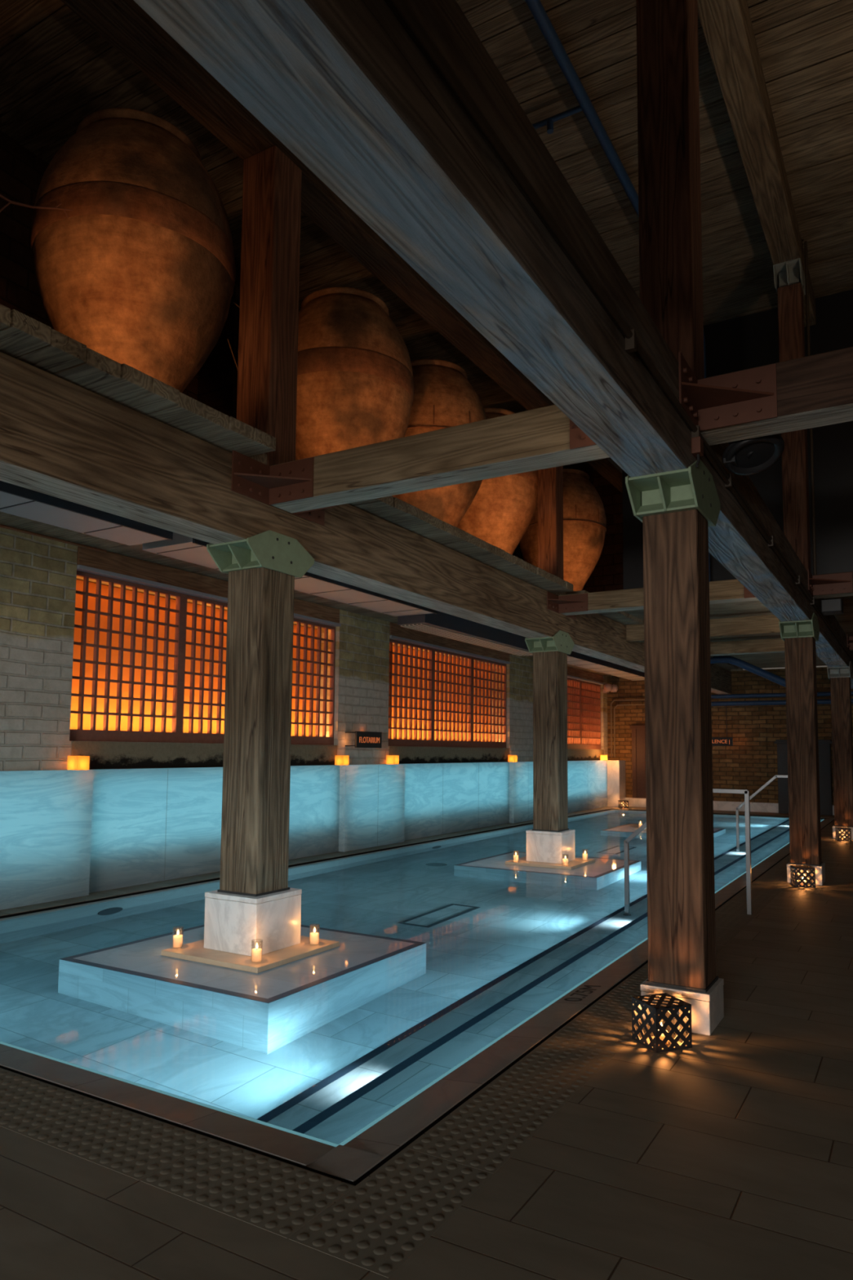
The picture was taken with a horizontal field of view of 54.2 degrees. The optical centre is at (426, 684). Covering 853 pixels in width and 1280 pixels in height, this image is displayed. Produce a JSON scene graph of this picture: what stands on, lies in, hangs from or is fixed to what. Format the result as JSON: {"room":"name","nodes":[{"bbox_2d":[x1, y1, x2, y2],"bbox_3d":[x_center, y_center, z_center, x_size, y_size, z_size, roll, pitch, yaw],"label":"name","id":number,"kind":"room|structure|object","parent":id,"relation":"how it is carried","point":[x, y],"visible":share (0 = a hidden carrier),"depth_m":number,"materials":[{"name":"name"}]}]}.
{"room":"spa","nodes":[
{"label":"spa","id":0,"kind":"room"},
{"bbox_2d":[0,130,519,558],"bbox_3d":[-2.575,-3.143,9.414,0.750,3.730,18.400,-2,-5,30],"label":"wall","id":1,"kind":"structure","parent":0,"point":[215,385],"depth_m":7.85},
{"bbox_2d":[0,527,608,771],"bbox_3d":[-0.458,0.732,12.962,0.450,3.240,19.600,-2,-5,30],"label":"wall","id":2,"kind":"structure","parent":0,"point":[38,576],"depth_m":7.65,"materials":[{"name":"beige brick"}]},
{"bbox_2d":[0,769,93,910],"bbox_3d":[-4.148,1.208,5.972,0.236,1.125,3.920,-2,-5,30],"label":"wainscot","id":3,"kind":"structure","parent":2,"relation":"attached to","point":[46,816],"depth_m":7.19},
{"bbox_2d":[66,755,89,769],"bbox_3d":[-3.197,0.721,7.664,0.136,0.128,0.136,-2,-5,30],"label":"lantern","id":4,"kind":"object","parent":3,"relation":"on","point":[74,762],"visible":0.98,"depth_m":7.62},
{"bbox_2d":[0,524,106,553],"bbox_3d":[-4.091,-1.420,6.380,0.028,0.028,3.900,-2,-5,31],"label":"copper pipe","id":5,"kind":"object","parent":2,"relation":"attached to","point":[1,525],"visible":1,"depth_m":7.54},
{"bbox_2d":[69,570,335,745],"bbox_3d":[-2.438,-0.123,9.656,0.333,1.610,4.130,-2,-5,30],"label":"window","id":6,"kind":"structure","parent":2,"relation":"in","point":[147,668],"depth_m":8.93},
{"bbox_2d":[71,741,337,769],"bbox_3d":[-2.245,0.804,9.464,0.012,0.263,4.090,-2,-5,30],"label":"planter","id":7,"kind":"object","parent":2,"relation":"attached to","point":[103,755],"depth_m":8.67,"materials":[{"name":"paint"}]},
{"bbox_2d":[76,546,341,626],"bbox_3d":[-2.305,-1.050,9.655,0.225,0.230,4.120,-2,-5,30],"label":"lintel","id":8,"kind":"object","parent":2,"relation":"attached to","point":[110,565],"visible":0.64,"depth_m":8.78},
{"bbox_2d":[88,764,339,893],"bbox_3d":[-2.202,1.492,9.352,0.146,1.125,3.900,-2,-5,30],"label":"wall panel","id":9,"kind":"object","parent":2,"relation":"attached to","point":[131,812],"depth_m":8.55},
{"bbox_2d":[164,763,528,879],"bbox_3d":[0.022,1.788,12.881,0.092,1.110,14.703,-2,-5,30],"label":"joint","id":10,"kind":"object","parent":9,"relation":"attached to","point":[478,763],"visible":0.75,"depth_m":11.58,"materials":[{"name":"grey stone"}]},
{"bbox_2d":[345,731,382,747],"bbox_3d":[-0.874,0.774,11.673,0.136,0.225,0.710,-2,-5,30],"label":"wall sign","id":11,"kind":"object","parent":2,"relation":"attached to","point":[362,739],"visible":1,"depth_m":11.64,"materials":[{"name":"black metal"}]},
{"bbox_2d":[0,304,742,675],"bbox_3d":[0.920,-0.999,12.053,3.558,0.091,19.601,-2,-5,30],"label":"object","id":12,"kind":"object","parent":2,"relation":"on","point":[24,338],"visible":0.27,"depth_m":5.16,"materials":[{"name":"wood"}]},
{"bbox_2d":[0,194,72,217],"bbox_3d":[-2.274,-2.700,4.718,0.016,0.318,0.607,-2,-5,30],"label":"dry twig","id":13,"kind":"object","parent":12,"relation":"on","point":[3,197],"visible":1,"depth_m":4.73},
{"bbox_2d":[0,480,173,546],"bbox_3d":[-3.239,-1.410,5.480,0.520,0.187,3.620,-2,-5,30],"label":"ceiling panel","id":14,"kind":"object","parent":12,"relation":"attached to","point":[15,500],"visible":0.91,"depth_m":6.32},
{"bbox_2d":[30,107,235,392],"bbox_3d":[-2.078,-2.706,5.935,1.375,2.295,1.375,-2,-5,30],"label":"clay jar","id":15,"kind":"object","parent":12,"relation":"on","point":[140,273],"visible":0.83,"depth_m":5.46,"materials":[{"name":"ceramic"}]},
{"bbox_2d":[236,145,302,466],"bbox_3d":[-1.122,-2.608,5.948,0.300,2.316,0.300,-2,-5,30],"label":"timber post","id":16,"kind":"object","parent":12,"relation":"on","point":[267,397],"visible":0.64,"depth_m":5.84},
{"bbox_2d":[60,0,622,493],"bbox_3d":[-0.020,-3.755,7.926,0.300,0.300,18.250,-2,-5,30],"label":"timber beam","id":17,"kind":"structure","parent":16,"relation":"on","point":[122,24],"depth_m":6.15,"materials":[{"name":"wood"}]},
{"bbox_2d":[142,532,437,616],"bbox_3d":[-1.216,-1.129,9.227,0.650,0.132,4.250,-2,-5,30],"label":"ceiling panel","id":18,"kind":"object","parent":12,"relation":"attached to","point":[184,548],"visible":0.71,"depth_m":9.20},
{"bbox_2d":[295,286,413,460],"bbox_3d":[-0.805,-2.525,8.084,1.375,2.295,1.375,5,-6,-44],"label":"clay jar","id":19,"kind":"object","parent":12,"relation":"on","point":[355,381],"visible":0.66,"depth_m":7.56,"materials":[{"name":"ceramic"}]},
{"bbox_2d":[391,480,482,527],"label":"clay jar","id":20,"kind":"object","parent":12,"relation":"on","point":[448,504],"depth_m":9.11,"materials":[{"name":"ceramic"}]},
{"bbox_2d":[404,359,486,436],"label":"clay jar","id":21,"kind":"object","parent":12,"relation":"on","point":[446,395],"depth_m":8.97,"materials":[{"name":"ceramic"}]},
{"bbox_2d":[397,610,533,656],"bbox_3d":[0.818,-0.765,12.840,0.430,0.242,4.030,-2,-5,30],"label":"air duct","id":22,"kind":"object","parent":12,"relation":"attached to","point":[441,624],"visible":0.71,"depth_m":12.16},
{"bbox_2d":[457,407,537,555],"bbox_3d":[0.792,-2.298,10.783,1.374,2.295,1.374,2,-5,-13],"label":"clay jar","id":23,"kind":"object","parent":12,"relation":"on","point":[500,514],"visible":0.2,"depth_m":10.31,"materials":[{"name":"ceramic"}]},
{"bbox_2d":[537,466,563,579],"bbox_3d":[1.557,-2.227,10.477,0.250,2.316,0.250,-2,-5,30],"label":"timber post","id":24,"kind":"object","parent":12,"relation":"on","point":[550,480],"visible":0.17,"depth_m":10.36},
{"bbox_2d":[563,468,606,591],"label":"clay jar","id":25,"kind":"object","parent":12,"relation":"on","point":[584,524],"depth_m":12.51,"materials":[{"name":"ceramic"}]},
{"bbox_2d":[567,651,644,680],"bbox_3d":[3.662,-0.406,17.552,0.570,0.167,6.500,-2,-5,30],"label":"air duct","id":26,"kind":"object","parent":12,"relation":"attached to","point":[575,659],"visible":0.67,"depth_m":17.35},
{"bbox_2d":[338,764,404,852],"bbox_3d":[-0.798,1.685,11.638,0.236,1.125,1.480,-2,-5,30],"label":"wainscot","id":27,"kind":"structure","parent":2,"relation":"attached to","point":[367,809],"depth_m":11.47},
{"bbox_2d":[334,755,349,764],"bbox_3d":[-1.131,1.015,11.158,0.136,0.128,0.136,-2,-5,30],"label":"lantern","id":28,"kind":"object","parent":27,"relation":"on","point":[339,759],"visible":0.92,"depth_m":11.11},
{"bbox_2d":[386,755,399,764],"bbox_3d":[-0.496,1.105,12.231,0.136,0.128,0.136,-2,-5,30],"label":"lantern","id":29,"kind":"object","parent":27,"relation":"on","point":[390,759],"visible":0.89,"depth_m":12.18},
{"bbox_2d":[388,639,506,747],"bbox_3d":[0.321,0.269,14.322,0.333,1.610,4.240,-2,-5,30],"label":"window","id":30,"kind":"structure","parent":2,"relation":"in","point":[437,700],"depth_m":14.12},
{"bbox_2d":[388,746,509,764],"bbox_3d":[0.515,1.197,14.130,0.012,0.263,4.200,-2,-5,30],"label":"sill","id":31,"kind":"structure","parent":2,"relation":"attached to","point":[407,754],"depth_m":13.85,"materials":[{"name":"paint"}]},
{"bbox_2d":[389,622,511,664],"bbox_3d":[0.455,-0.658,14.321,0.225,0.230,4.230,-2,-5,30],"label":"lintel","id":32,"kind":"object","parent":2,"relation":"attached to","point":[397,633],"visible":0.68,"depth_m":13.88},
{"bbox_2d":[404,762,509,840],"bbox_3d":[0.509,1.878,13.936,0.146,1.125,3.820,-2,-5,30],"label":"wainscot","id":33,"kind":"structure","parent":2,"relation":"attached to","point":[474,797],"depth_m":13.71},
{"bbox_2d":[502,761,533,822],"bbox_3d":[1.855,2.062,16.124,0.236,1.125,1.330,-2,-5,30],"label":"wainscot","id":34,"kind":"structure","parent":2,"relation":"attached to","point":[521,773],"depth_m":15.78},
{"bbox_2d":[567,677,600,749],"bbox_3d":[3.133,0.669,19.079,0.333,1.610,4.220,-2,-5,30],"label":"window","id":35,"kind":"structure","parent":2,"relation":"in","point":[584,698],"depth_m":19.80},
{"bbox_2d":[567,749,604,760],"bbox_3d":[3.327,1.597,18.886,0.012,0.263,4.180,-2,-5,30],"label":"sill","id":36,"kind":"structure","parent":2,"relation":"attached to","point":[572,754],"depth_m":19.47,"materials":[{"name":"paint"}]},
{"bbox_2d":[567,666,604,684],"bbox_3d":[3.267,-0.258,19.078,0.225,0.230,4.210,-2,-5,30],"label":"lintel","id":37,"kind":"object","parent":2,"relation":"attached to","point":[572,673],"visible":0.54,"depth_m":19.68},
{"bbox_2d":[567,760,607,813],"bbox_3d":[3.258,2.269,18.585,0.146,1.125,4.350,-2,-5,30],"label":"wainscot","id":38,"kind":"structure","parent":2,"relation":"attached to","point":[587,780],"depth_m":19.16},
{"bbox_2d":[603,684,617,693],"bbox_3d":[4.581,0.101,20.809,0.319,0.220,0.480,-2,-5,30],"label":"emergency light","id":39,"kind":"object","parent":2,"relation":"attached to","point":[607,687],"visible":1,"depth_m":20.72,"materials":[{"name":"plastic"}]},
{"bbox_2d":[0,806,852,1279],"bbox_3d":[2.083,2.123,8.954,10.500,0.120,23.100,-2,-5,30],"label":"floor","id":40,"kind":"structure","parent":0,"point":[729,1155],"depth_m":2.61,"materials":[{"name":"stone"}]},
{"bbox_2d":[0,1068,354,1238],"bbox_3d":[-2.336,1.606,3.614,4.726,0.012,0.317,-2,-5,30],"label":"tactile paving","id":41,"kind":"object","parent":40,"relation":"on","point":[278,1197],"visible":1,"depth_m":2.72,"materials":[{"name":"stone"}]},
{"bbox_2d":[0,808,834,1185],"bbox_3d":[2.079,2.317,11.130,4.779,0.155,17.164,-2,-5,30],"label":"pool edge","id":42,"kind":"object","parent":40,"relation":"in","point":[376,1166],"visible":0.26,"depth_m":3.44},
{"bbox_2d":[288,857,790,1277],"bbox_3d":[2.244,1.865,6.390,0.324,0.012,9.772,-2,-5,30],"label":"tactile paving","id":43,"kind":"object","parent":40,"relation":"on","point":[380,1223],"visible":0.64,"depth_m":2.87,"materials":[{"name":"stone"}]},
{"bbox_2d":[617,800,628,808],"bbox_3d":[4.659,2.841,19.741,0.190,0.191,0.190,1,-5,-4],"label":"lantern","id":44,"kind":"object","parent":40,"relation":"on","point":[620,802],"visible":1,"depth_m":19.65,"materials":[{"name":"metal"}]},
{"bbox_2d":[631,992,692,1052],"bbox_3d":[1.082,1.554,3.845,0.190,0.191,0.190,2,-5,-20],"label":"lantern","id":45,"kind":"object","parent":40,"relation":"on","point":[664,1032],"visible":1,"depth_m":3.78,"materials":[{"name":"black metal"}]},
{"bbox_2d":[658,1029,667,1044],"bbox_3d":[1.082,1.621,3.839,0.056,0.053,0.055,2,-5,-20],"label":"candle","id":46,"kind":"object","parent":45,"relation":"in","point":[662,1036],"depth_m":3.81,"materials":[{"name":"wax"}]},
{"bbox_2d":[625,459,724,1035],"bbox_3d":[1.294,0.282,4.276,0.332,2.800,0.690,-2,-5,30],"label":"column","id":47,"kind":"structure","parent":40,"relation":"on","point":[676,509],"depth_m":4.16,"materials":[{"name":"brown wood"}]},
{"bbox_2d":[778,613,825,884],"bbox_3d":[3.972,0.663,8.806,0.332,2.800,0.690,-2,-5,30],"label":"column","id":48,"kind":"structure","parent":40,"relation":"on","point":[799,637],"depth_m":8.69,"materials":[{"name":"brown wood"}]},
{"bbox_2d":[790,865,815,887],"bbox_3d":[3.807,1.941,8.440,0.190,0.191,0.190,0,-5,10],"label":"lantern","id":49,"kind":"object","parent":40,"relation":"on","point":[803,882],"visible":1,"depth_m":8.36,"materials":[{"name":"metal"}]},
{"bbox_2d":[773,739,832,815],"bbox_3d":[8.361,2.046,18.467,1.180,1.640,0.197,-2,-5,30],"label":"cabinet","id":50,"kind":"object","parent":40,"relation":"on","point":[824,745],"visible":0.51,"depth_m":18.27,"materials":[{"name":"black wood"}]},
{"bbox_2d":[826,661,852,839],"bbox_3d":[6.651,1.044,13.335,0.332,2.800,0.690,-2,-5,30],"label":"column","id":51,"kind":"structure","parent":40,"relation":"on","point":[840,677],"depth_m":13.22,"materials":[{"name":"brown wood"}]},
{"bbox_2d":[835,826,851,840],"bbox_3d":[6.457,2.318,12.923,0.190,0.191,0.190,-1,-5,16],"label":"lantern","id":52,"kind":"object","parent":40,"relation":"on","point":[843,837],"visible":1,"depth_m":12.85,"materials":[{"name":"metal"}]},
{"bbox_2d":[0,0,852,471],"bbox_3d":[1.347,-5.093,7.376,9.700,0.116,18.600,-2,-5,30],"label":"ceiling","id":53,"kind":"structure","parent":0,"point":[56,71],"depth_m":7.45,"materials":[{"name":"wood"}]},
{"bbox_2d":[524,0,710,582],"bbox_3d":[0.022,-3.372,5.304,0.705,3.425,12.945,-2,-5,30],"label":"pipe","id":54,"kind":"object","parent":53,"relation":"hanging from","point":[536,8],"visible":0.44,"depth_m":7.08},
{"bbox_2d":[520,470,623,592],"bbox_3d":[3.486,-2.522,16.611,3.860,3.730,0.200,-2,-5,30],"label":"wall","id":55,"kind":"structure","parent":0,"point":[606,575],"depth_m":16.45,"materials":[{"name":"brick"}]},
{"bbox_2d":[607,666,852,804],"bbox_3d":[8.401,1.268,18.911,9.650,3.260,0.312,-2,-5,30],"label":"wall","id":56,"kind":"structure","parent":0,"point":[751,762],"depth_m":19.37,"materials":[{"name":"beige brick"}]},
{"bbox_2d":[0,351,731,694],"bbox_3d":[1.183,-0.857,9.761,0.295,0.532,23.040,-2,-5,30],"label":"timber beam","id":57,"kind":"structure","parent":56,"relation":"attached to","point":[60,438],"depth_m":5.20,"materials":[{"name":"wood"}]},
{"bbox_2d":[271,404,609,513],"bbox_3d":[0.085,-1.386,5.131,2.536,0.271,0.240,-2,-5,30],"label":"cross beam","id":58,"kind":"structure","parent":57,"relation":"attached to","point":[539,438],"depth_m":5.00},
{"bbox_2d":[231,450,314,505],"bbox_3d":[-0.996,-1.366,5.418,0.380,0.265,0.360,-2,-5,30],"label":"bracket","id":59,"kind":"object","parent":58,"relation":"attached to","point":[251,478],"visible":1,"depth_m":5.51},
{"bbox_2d":[292,505,336,525],"bbox_3d":[-0.691,-1.322,5.935,0.380,0.265,0.360,-2,-5,30],"label":"bracket","id":60,"kind":"object","parent":58,"relation":"attached to","point":[317,516],"visible":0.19,"depth_m":6.05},
{"bbox_2d":[569,419,596,449],"bbox_3d":[0.861,-1.436,4.326,0.380,0.265,0.360,-2,-5,30],"label":"bracket","id":61,"kind":"object","parent":58,"relation":"attached to","point":[578,438],"visible":0.13,"depth_m":4.54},
{"bbox_2d":[559,578,759,615],"bbox_3d":[2.764,-1.013,9.661,2.536,0.216,0.240,-2,-5,30],"label":"cross beam","id":62,"kind":"structure","parent":57,"relation":"attached to","point":[730,590],"depth_m":9.74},
{"bbox_2d":[546,591,587,613],"bbox_3d":[1.682,-0.992,9.948,0.380,0.210,0.360,-2,-5,30],"label":"bracket","id":63,"kind":"object","parent":62,"relation":"attached to","point":[575,602],"visible":1,"depth_m":10.06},
{"bbox_2d":[626,614,780,643],"bbox_3d":[4.152,-0.803,12.007,2.536,0.250,0.220,-2,-5,30],"label":"cross beam","id":64,"kind":"structure","parent":57,"relation":"attached to","point":[757,625],"depth_m":11.76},
{"bbox_2d":[710,638,784,656],"bbox_3d":[5.442,-0.632,14.191,2.536,0.216,0.240,-2,-5,30],"label":"cross beam","id":65,"kind":"structure","parent":57,"relation":"attached to","point":[771,645],"depth_m":14.08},
{"bbox_2d":[133,0,852,689],"bbox_3d":[3.626,-0.921,8.321,0.283,0.475,23.040,-2,-5,30],"label":"timber beam","id":66,"kind":"structure","parent":56,"relation":"attached to","point":[346,86],"depth_m":2.22,"materials":[{"name":"wood"}]},
{"bbox_2d":[388,0,852,661],"bbox_3d":[3.763,-0.891,8.238,0.036,0.075,23.040,-2,-5,30],"label":"conduit","id":67,"kind":"object","parent":66,"relation":"attached to","point":[402,7],"visible":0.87,"depth_m":2.62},
{"bbox_2d":[635,0,704,379],"bbox_3d":[1.321,-3.206,4.553,0.308,3.443,0.520,-2,-5,30],"label":"timber post","id":68,"kind":"object","parent":66,"relation":"on","point":[671,279],"visible":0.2,"depth_m":4.40,"materials":[{"name":"paint"}]},
{"bbox_2d":[697,0,816,327],"bbox_3d":[1.258,-5.092,4.569,0.270,0.320,13.590,-2,-5,30],"label":"timber beam","id":69,"kind":"structure","parent":68,"relation":"on","point":[726,25],"depth_m":7.02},
{"bbox_2d":[691,436,703,466],"bbox_3d":[1.337,-1.137,4.119,0.044,0.155,0.080,-2,-5,30],"label":"junction box","id":70,"kind":"object","parent":66,"relation":"attached to","point":[697,443],"visible":1,"depth_m":4.10,"materials":[{"name":"red paint"}]},
{"bbox_2d":[678,351,777,431],"bbox_3d":[1.442,-1.428,3.982,0.380,0.265,0.360,-2,-5,30],"label":"bracket","id":71,"kind":"object","parent":66,"relation":"attached to","point":[750,395],"visible":1,"depth_m":4.08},
{"bbox_2d":[697,346,852,445],"bbox_3d":[2.873,-1.462,3.489,3.348,0.271,0.240,-2,-5,30],"label":"cross beam","id":72,"kind":"structure","parent":66,"relation":"attached to","point":[813,391],"depth_m":4.00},
{"bbox_2d":[722,433,784,475],"bbox_3d":[1.753,-1.265,4.480,0.310,0.212,0.302,-2,-5,30],"label":"stage light","id":73,"kind":"object","parent":72,"relation":"hanging from","point":[750,456],"visible":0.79,"depth_m":4.47,"materials":[{"name":"black metal"}]},
{"bbox_2d":[773,257,810,572],"bbox_3d":[3.999,-2.825,9.083,0.272,3.443,0.520,-2,-5,30],"label":"timber post","id":74,"kind":"object","parent":66,"relation":"on","point":[788,276],"visible":0.7,"depth_m":8.98,"materials":[{"name":"paint"}]},
{"bbox_2d":[804,240,817,574],"bbox_3d":[4.122,-2.985,8.959,0.032,3.700,0.032,-2,-5,30],"label":"conduit","id":75,"kind":"object","parent":74,"relation":"attached to","point":[814,542],"visible":0.81,"depth_m":8.91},
{"bbox_2d":[812,571,852,598],"bbox_3d":[5.552,-1.088,8.019,3.348,0.216,0.240,-2,-5,30],"label":"cross beam","id":76,"kind":"structure","parent":66,"relation":"attached to","point":[846,594],"depth_m":8.75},
{"bbox_2d":[807,568,852,595],"bbox_3d":[4.120,-1.054,8.512,0.380,0.210,0.360,-2,-5,30],"label":"bracket","id":77,"kind":"object","parent":76,"relation":"attached to","point":[838,583],"visible":1,"depth_m":8.62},
{"bbox_2d":[821,598,843,615],"bbox_3d":[4.371,-0.844,8.988,0.200,0.160,0.240,-2,-5,30],"label":"stage light","id":78,"kind":"object","parent":76,"relation":"hanging from","point":[832,606],"visible":1,"depth_m":8.89,"materials":[{"name":"black metal"}]},
{"bbox_3d":[8.230,-0.707,12.549,3.348,0.216,0.240,-2,-5,30],"label":"cross beam","id":79,"kind":"structure","parent":66,"relation":"attached to","visible":0},
{"bbox_2d":[846,634,852,649],"bbox_3d":[6.799,-0.673,13.041,0.380,0.210,0.360,-2,-5,30],"label":"bracket","id":80,"kind":"object","parent":79,"relation":"attached to","point":[850,639],"visible":0.98,"depth_m":13.24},
{"bbox_2d":[607,760,626,807],"bbox_3d":[4.617,2.439,20.592,0.450,1.125,0.500,-2,-5,30],"label":"wainscot","id":81,"kind":"structure","parent":56,"relation":"attached to","point":[615,768],"depth_m":20.36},
{"bbox_2d":[613,703,644,757],"bbox_3d":[5.936,1.115,20.145,2.898,1.318,0.036,-2,-5,30],"label":"conduit","id":82,"kind":"object","parent":56,"relation":"attached to","point":[643,704],"visible":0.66,"depth_m":20.84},
{"bbox_2d":[630,724,645,798],"bbox_3d":[5.558,1.886,20.314,1.190,1.780,0.078,-2,-5,30],"label":"door","id":83,"kind":"structure","parent":56,"relation":"in","point":[638,735],"depth_m":20.51,"materials":[{"name":"brown wood"}]},
{"bbox_2d":[610,697,734,757],"bbox_3d":[5.902,1.056,20.170,2.978,1.438,0.036,-2,-5,30],"label":"conduit","id":84,"kind":"object","parent":56,"relation":"attached to","point":[721,698],"visible":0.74,"depth_m":20.88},
{"bbox_2d":[624,797,834,814],"bbox_3d":[8.424,2.770,18.545,8.158,0.210,0.099,-2,-5,30],"label":"baseboard","id":85,"kind":"structure","parent":56,"relation":"attached to","point":[717,805],"depth_m":19.27,"materials":[{"name":"white stone"}]},
{"bbox_2d":[711,691,852,698],"bbox_3d":[7.861,0.242,18.800,5.000,0.090,0.090,-2,-5,30],"label":"pipe","id":86,"kind":"object","parent":56,"relation":"attached to","point":[826,693],"visible":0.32,"depth_m":18.96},
{"bbox_2d":[711,698,852,706],"bbox_3d":[7.860,0.411,18.786,5.000,0.110,0.110,-2,-5,30],"label":"pipe","id":87,"kind":"object","parent":86,"relation":"attached to","point":[824,701],"visible":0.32,"depth_m":18.94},
{"bbox_2d":[711,705,733,746],"bbox_3d":[6.663,0.962,19.351,0.830,0.930,0.046,-2,-5,30],"label":"hanging sign","id":88,"kind":"object","parent":87,"relation":"hanging from","point":[716,741],"visible":0.56,"depth_m":19.21,"materials":[{"name":"black metal"}]},
{"bbox_2d":[622,289,852,589],"bbox_3d":[5.233,-3.026,10.041,5.840,3.730,0.100,-2,-5,30],"label":"wall","id":89,"kind":"structure","parent":0,"point":[748,341],"depth_m":10.30,"materials":[{"name":"black metal"}]},
{"bbox_2d":[624,595,852,668],"bbox_3d":[7.511,-0.816,14.087,6.160,0.040,9.394,-2,-5,30],"label":"ceiling","id":90,"kind":"structure","parent":0,"point":[751,608],"depth_m":12.10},
{"bbox_2d":[710,656,817,693],"bbox_3d":[6.533,-0.137,16.356,2.053,0.918,0.150,-2,-5,30],"label":"pipe","id":91,"kind":"object","parent":90,"relation":"attached to","point":[753,668],"visible":0.62,"depth_m":16.41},
{"bbox_3d":[2.044,3.077,11.130,5.005,0.120,17.366,-2,-5,30],"label":"floor","id":92,"kind":"structure","parent":0,"visible":0},
{"bbox_2d":[59,924,425,1003],"bbox_3d":[-1.180,2.168,5.582,1.752,0.761,1.660,-2,-5,30],"label":"platform","id":93,"kind":"object","parent":92,"relation":"on","point":[141,957],"visible":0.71,"depth_m":5.24,"materials":[{"name":"stone"}]},
{"bbox_2d":[160,935,339,973],"bbox_3d":[-1.168,1.773,5.607,0.832,0.033,0.832,-2,-5,30],"label":"plinth","id":94,"kind":"object","parent":93,"relation":"on","point":[195,951],"visible":0.69,"depth_m":5.37,"materials":[{"name":"beige stone"}]},
{"bbox_2d":[172,927,183,946],"bbox_3d":[-1.660,1.684,5.571,0.074,0.128,0.074,-2,-5,30],"label":"glass candle","id":95,"kind":"object","parent":94,"relation":"on","point":[177,939],"visible":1,"depth_m":5.55,"materials":[{"name":"wax"}]},
{"bbox_2d":[251,940,262,961],"bbox_3d":[-1.059,1.661,5.208,0.074,0.128,0.074,-2,-5,30],"label":"glass candle","id":96,"kind":"object","parent":94,"relation":"on","point":[256,953],"visible":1,"depth_m":5.18,"materials":[{"name":"wax"}]},
{"bbox_2d":[204,529,314,956],"bbox_3d":[-1.156,0.367,5.718,0.456,2.786,0.690,-2,-5,30],"label":"column","id":97,"kind":"structure","parent":94,"relation":"on","point":[254,900],"depth_m":5.59,"materials":[{"name":"brown wood"}]},
{"bbox_2d":[309,926,319,944],"bbox_3d":[-0.763,1.701,5.681,0.074,0.128,0.074,-2,-5,30],"label":"glass candle","id":98,"kind":"object","parent":94,"relation":"on","point":[314,936],"visible":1,"depth_m":5.66,"materials":[{"name":"wax"}]},
{"bbox_2d":[454,851,640,877],"bbox_3d":[1.498,2.549,10.111,1.752,0.761,1.660,-2,-5,30],"label":"platform","id":99,"kind":"object","parent":92,"relation":"on","point":[602,866],"visible":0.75,"depth_m":9.85,"materials":[{"name":"stone"}]},
{"bbox_2d":[505,856,595,869],"bbox_3d":[1.510,2.154,10.136,0.832,0.033,0.832,-2,-5,30],"label":"plinth","id":100,"kind":"object","parent":99,"relation":"on","point":[577,862],"visible":0.74,"depth_m":9.87,"materials":[{"name":"beige stone"}]},
{"bbox_2d":[524,630,575,863],"bbox_3d":[1.522,0.748,10.247,0.456,2.786,0.690,-2,-5,30],"label":"column","id":101,"kind":"structure","parent":100,"relation":"on","point":[550,839],"depth_m":10.11,"materials":[{"name":"brown wood"}]},
{"bbox_2d":[603,823,724,833],"bbox_3d":[4.177,2.930,14.640,1.752,0.761,1.660,-2,-5,30],"label":"platform","id":102,"kind":"object","parent":92,"relation":"on","point":[628,827],"visible":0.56,"depth_m":14.71,"materials":[{"name":"stone"}]},
{"bbox_3d":[3.519,2.822,10.279,0.335,0.280,16.766,-2,-5,30],"label":"step","id":103,"kind":"structure","parent":92,"relation":"on","visible":0},
{"bbox_2d":[623,788,751,914],"bbox_3d":[2.232,1.666,7.216,1.089,1.537,0.072,-2,-5,30],"label":"handrail","id":104,"kind":"object","parent":103,"relation":"on","point":[747,802],"visible":0.53,"depth_m":6.99,"materials":[{"name":"silver metal"}]},
{"bbox_2d":[735,774,787,847],"bbox_3d":[4.923,2.049,11.766,1.089,1.537,0.072,-2,-5,30],"label":"handrail","id":105,"kind":"object","parent":103,"relation":"on","point":[775,776],"visible":0.43,"depth_m":11.98,"materials":[{"name":"silver metal"}]},
{"bbox_3d":[2.046,2.877,11.146,4.605,0.380,16.966,-2,-5,30],"label":"wall","id":106,"kind":"structure","parent":0,"visible":0},
{"bbox_2d":[0,1043,335,1166],"bbox_3d":[-2.301,1.851,3.897,4.543,0.449,0.182,-2,-5,30],"label":"pool coping","id":107,"kind":"object","parent":106,"relation":"on","point":[296,1148],"visible":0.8,"depth_m":3.11,"materials":[{"name":"grey stone"}]},
{"bbox_2d":[0,809,612,920],"bbox_3d":[0.120,2.551,12.375,0.078,0.430,16.934,-2,-5,30],"label":"pool coping","id":108,"kind":"object","parent":106,"relation":"on","point":[210,882],"visible":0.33,"depth_m":8.26,"materials":[{"name":"stone"}]},
{"bbox_2d":[306,818,834,1182],"bbox_3d":[4.035,2.386,9.968,0.188,0.449,17.116,-2,-5,30],"label":"pool coping","id":109,"kind":"object","parent":106,"relation":"on","point":[350,1161],"visible":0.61,"depth_m":3.47,"materials":[{"name":"grey stone"}]},
{"bbox_2d":[564,985,599,1000],"bbox_3d":[0.870,1.723,4.658,0.101,0.011,0.348,-2,-5,30],"label":"depth marking","id":110,"kind":"object","parent":109,"relation":"on","point":[588,986],"visible":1,"depth_m":4.67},
{"bbox_3d":[2.049,2.473,11.178,4.465,0.430,16.826,-2,-5,30],"label":"pool lip","id":111,"kind":"structure","parent":106,"relation":"attached to","visible":0},
{"bbox_2d":[0,809,823,1144],"bbox_3d":[2.051,2.259,11.195,4.465,0.001,16.826,-2,-5,30],"label":"water","id":112,"kind":"object","parent":111,"relation":"in","point":[325,1060],"visible":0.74,"depth_m":4.89,"materials":[{"name":"liquid"}]},
{"bbox_2d":[0,819,823,1146],"bbox_3d":[2.056,2.267,11.174,4.435,0.021,16.796,-2,-5,30],"label":"light","id":113,"kind":"object","parent":111,"relation":"attached to","point":[483,1048],"visible":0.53,"depth_m":3.40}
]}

